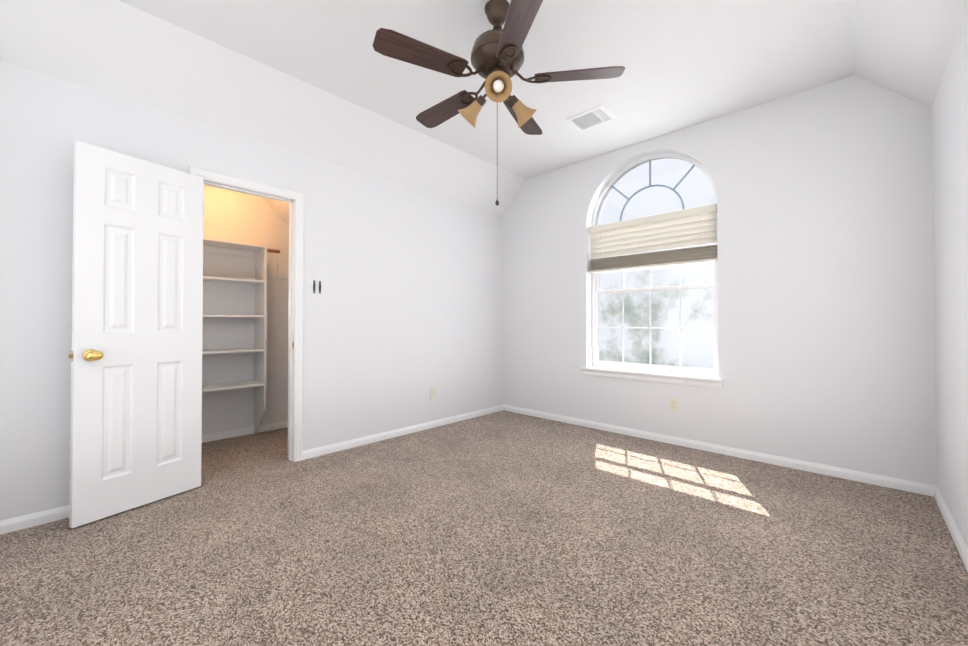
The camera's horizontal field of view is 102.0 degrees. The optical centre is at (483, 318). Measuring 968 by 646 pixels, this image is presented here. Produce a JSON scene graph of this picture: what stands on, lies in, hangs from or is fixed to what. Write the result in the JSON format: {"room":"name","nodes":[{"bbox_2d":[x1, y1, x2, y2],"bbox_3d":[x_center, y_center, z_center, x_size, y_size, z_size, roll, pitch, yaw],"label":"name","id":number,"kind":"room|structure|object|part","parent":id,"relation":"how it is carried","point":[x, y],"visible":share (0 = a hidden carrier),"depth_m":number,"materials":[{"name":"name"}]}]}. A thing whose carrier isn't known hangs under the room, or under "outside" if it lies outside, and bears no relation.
{"room":"empty bedroom","nodes":[
{"label":"empty bedroom","id":0,"kind":"room"},
{"bbox_2d":[202,185,288,434],"bbox_3d":[-2.243,-0.107,3.969,0.120,2.460,2.070,-1,-1,43],"label":"wall","id":1,"kind":"structure","parent":0,"point":[230,215],"depth_m":3.75,"materials":[{"name":"white paint"}]},
{"bbox_2d":[202,421,287,442],"bbox_3d":[-2.195,1.089,3.909,0.013,0.067,1.830,-1,-1,43],"label":"baseboard","id":2,"kind":"structure","parent":1,"relation":"attached to","point":[284,424],"depth_m":3.76,"materials":[{"name":"white paint"}]},
{"bbox_2d":[286,263,288,278],"bbox_3d":[-1.665,-0.502,3.776,0.988,0.155,0.060,-1,-1,43],"label":"closet shelf","id":3,"kind":"object","parent":1,"relation":"attached to","point":[287,265],"depth_m":4.07,"materials":[{"name":"white paint"}]},
{"bbox_2d":[0,61,503,520],"bbox_3d":[-1.247,-0.113,3.406,0.120,2.460,4.605,-1,-1,43],"label":"wall","id":4,"kind":"structure","parent":0,"point":[402,312],"depth_m":3.17,"materials":[{"name":"white paint"}]},
{"bbox_2d":[0,505,69,534],"bbox_3d":[-2.322,1.069,2.162,0.013,0.067,1.099,-1,-1,43],"label":"baseboard","id":5,"kind":"structure","parent":4,"relation":"attached to","point":[31,520],"depth_m":2.08,"materials":[{"name":"white paint"}]},
{"bbox_2d":[69,140,203,527],"bbox_3d":[-2.015,0.078,2.328,0.040,2.030,0.614,0,-1,28],"label":"door leaf","id":6,"kind":"structure","parent":4,"relation":"in","point":[136,389],"depth_m":2.27,"materials":[{"name":"white paint"}]},
{"bbox_2d":[69,349,103,360],"bbox_3d":[-2.138,0.195,2.095,0.183,0.066,0.114,0,-1,28],"label":"door knob","id":7,"kind":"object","parent":6,"relation":"attached to","point":[91,355],"depth_m":2.07,"materials":[{"name":"gold metal"}]},
{"bbox_3d":[-1.873,0.091,2.594,0.037,1.750,0.011,0,-1,29],"label":"door hinge","id":8,"kind":"part","parent":6,"relation":"part of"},
{"bbox_2d":[189,166,303,461],"bbox_3d":[-1.739,0.076,2.885,0.120,2.070,0.650,-1,-1,43],"label":"door frame","id":9,"kind":"structure","parent":4,"relation":"attached to","point":[291,333],"depth_m":3.08,"materials":[{"name":"white paint"}]},
{"bbox_2d":[313,280,320,293],"bbox_3d":[-1.358,-0.261,3.193,0.015,0.104,0.063,-1,-1,43],"label":"light switch","id":10,"kind":"object","parent":4,"relation":"attached to","point":[314,286],"visible":1,"depth_m":3.19,"materials":[{"name":"black plastic"}]},
{"bbox_2d":[302,405,503,459],"bbox_3d":[-0.603,1.090,3.975,0.013,0.067,2.425,-1,-1,43],"label":"baseboard","id":11,"kind":"structure","parent":4,"relation":"attached to","point":[327,449],"depth_m":3.69,"materials":[{"name":"white paint"}]},
{"bbox_2d":[430,387,435,398],"bbox_3d":[-0.528,0.764,4.062,0.008,0.115,0.070,-1,-1,43],"label":"electrical outlet","id":12,"kind":"object","parent":4,"relation":"attached to","point":[432,392],"visible":1,"depth_m":4.05,"materials":[{"name":"beige plastic"}]},
{"bbox_2d":[261,197,288,225],"bbox_3d":[-1.841,-0.821,3.595,1.229,1.220,2.070,-1,-1,43],"label":"ceiling","id":13,"kind":"structure","parent":0,"point":[280,209],"depth_m":3.91,"materials":[{"name":"white paint"}]},
{"bbox_2d":[0,410,967,645],"bbox_3d":[-0.347,1.137,2.484,5.256,0.060,4.885,-1,-1,43],"label":"floor","id":14,"kind":"structure","parent":0,"point":[504,528],"depth_m":1.83,"materials":[{"name":"carpet"}]},
{"bbox_2d":[202,238,285,433],"bbox_3d":[-2.376,0.215,3.519,0.298,1.805,0.940,-1,-1,43],"label":"closet shelf","id":15,"kind":"object","parent":14,"relation":"on","point":[258,253],"depth_m":3.68,"materials":[{"name":"white paint"}]},
{"bbox_3d":[-1.771,-0.580,3.665,0.950,0.183,0.352,-1,-1,43],"label":"rod","id":16,"kind":"part","parent":15,"relation":"part of","materials":[{"name":"brown wood"}]},
{"bbox_2d":[0,0,967,214],"bbox_3d":[0.056,-1.638,2.133,3.786,0.620,4.325,-1,-1,43],"label":"ceiling","id":17,"kind":"structure","parent":0,"point":[324,80],"depth_m":2.49,"materials":[{"name":"white paint"}]},
{"bbox_2d":[372,0,624,204],"bbox_3d":[0.036,-1.153,2.162,1.225,1.089,1.284,-1,-1,43],"label":"fan","id":18,"kind":"object","parent":17,"relation":"hanging from","point":[497,56],"visible":1,"depth_m":2.02,"materials":[{"name":"brown wood"}]},
{"bbox_3d":[-0.304,-1.295,1.921,0.462,0.006,0.143,0,-13,-29],"label":"blade","id":19,"kind":"part","parent":18,"relation":"part of","materials":[{"name":"brown wood"}]},
{"bbox_3d":[-0.242,-1.290,2.424,0.462,0.006,0.143,-1,-13,43],"label":"blade","id":20,"kind":"part","parent":18,"relation":"part of","materials":[{"name":"brown wood"}]},
{"bbox_3d":[0.073,-1.374,2.131,0.290,0.324,0.290,-1,-1,43],"label":"motor","id":21,"kind":"part","parent":18,"relation":"part of","materials":[{"name":"brown metal"}]},
{"bbox_3d":[0.155,-1.298,1.707,0.143,0.006,0.462,-12,2,-11],"label":"blade","id":22,"kind":"part","parent":18,"relation":"part of","materials":[{"name":"brown wood"}]},
{"bbox_3d":[0.256,-1.288,2.520,0.143,0.006,0.462,13,5,25],"label":"blade","id":23,"kind":"part","parent":18,"relation":"part of","materials":[{"name":"brown wood"}]},
{"label":"blade","id":24,"kind":"part","parent":18,"relation":"part of","materials":[{"name":"brown wood"}]},
{"bbox_2d":[565,104,616,130],"bbox_3d":[0.898,-1.679,3.288,0.335,0.012,0.270,-1,-1,43],"label":"ceiling vent","id":25,"kind":"object","parent":17,"relation":"in","point":[594,116],"visible":1,"depth_m":3.27,"materials":[{"name":"white metal"}]},
{"bbox_2d":[503,75,935,485],"bbox_3d":[1.599,-0.405,3.747,3.786,3.050,0.200,-1,-1,43],"label":"wall","id":26,"kind":"structure","parent":0,"point":[826,331],"depth_m":2.95,"materials":[{"name":"white paint"}]},
{"bbox_2d":[581,366,723,388],"bbox_3d":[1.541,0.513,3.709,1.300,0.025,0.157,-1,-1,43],"label":"window sill","id":27,"kind":"structure","parent":26,"relation":"attached to","point":[669,375],"depth_m":3.59,"materials":[{"name":"white paint"}]},
{"bbox_2d":[590,153,717,376],"bbox_3d":[1.591,-0.527,3.774,1.210,2.105,0.143,-1,-1,43],"label":"window","id":28,"kind":"structure","parent":26,"relation":"in","point":[700,229],"depth_m":3.73,"materials":[{"name":"white plastic"}]},
{"bbox_3d":[1.617,-1.283,3.809,0.824,0.575,0.010,-1,-1,43],"label":"window arch muntin","id":29,"kind":"part","parent":28,"relation":"part of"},
{"bbox_2d":[589,204,716,232],"bbox_3d":[1.553,-0.939,3.738,1.186,0.064,0.064,-1,-1,43],"label":"blind valance","id":30,"kind":"object","parent":28,"relation":"attached to","point":[711,208],"visible":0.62,"depth_m":3.65,"materials":[{"name":"white fabric"}]},
{"bbox_3d":[1.618,-0.233,3.798,1.150,1.438,0.059,-1,-1,43],"label":"window sash","id":31,"kind":"part","parent":28,"relation":"part of","materials":[{"name":"white plastic"}]},
{"bbox_2d":[670,398,677,411],"bbox_3d":[1.696,0.766,3.498,0.070,0.115,0.008,-1,-1,43],"label":"electrical outlet","id":32,"kind":"object","parent":26,"relation":"attached to","point":[673,404],"visible":1,"depth_m":3.50,"materials":[{"name":"beige plastic"}]},
{"bbox_2d":[504,405,927,494],"bbox_3d":[1.512,1.086,3.665,3.510,0.067,0.013,-1,-1,43],"label":"baseboard","id":33,"kind":"structure","parent":26,"relation":"attached to","point":[905,485],"depth_m":3.10,"materials":[{"name":"white paint"}]},
{"bbox_2d":[932,8,967,547],"bbox_3d":[1.413,-0.141,0.884,0.120,2.460,4.605,-1,-1,43],"label":"wall","id":34,"kind":"structure","parent":0,"point":[950,166],"depth_m":1.99,"materials":[{"name":"white paint"}]},
{"bbox_2d":[928,484,967,570],"bbox_3d":[1.337,1.055,0.888,0.013,0.067,4.285,-1,-1,43],"label":"baseboard","id":35,"kind":"structure","parent":34,"relation":"attached to","point":[933,491],"depth_m":2.02,"materials":[{"name":"white paint"}]},
{"label":"outside","id":36,"kind":"structure","parent":0,"visible":0},
{"bbox_2d":[598,159,714,374],"bbox_3d":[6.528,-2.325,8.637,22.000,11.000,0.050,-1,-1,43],"label":"window glass","id":37,"kind":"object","parent":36,"point":[699,343],"depth_m":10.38,"materials":[{"name":"clear glass"}]},
{"bbox_3d":[1.555,-0.702,3.737,0.928,0.405,0.064,-1,-1,43],"label":"blind cords","id":38,"kind":"object","parent":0,"visible":0},
{"bbox_2d":[589,244,717,272],"bbox_3d":[1.555,-0.559,3.735,1.182,0.142,0.069,-1,-1,43],"label":"blind stack","id":39,"kind":"object","parent":38,"relation":"hanging from","point":[695,255],"visible":0.88,"depth_m":3.65,"materials":[{"name":"beige fabric"}]}
]}

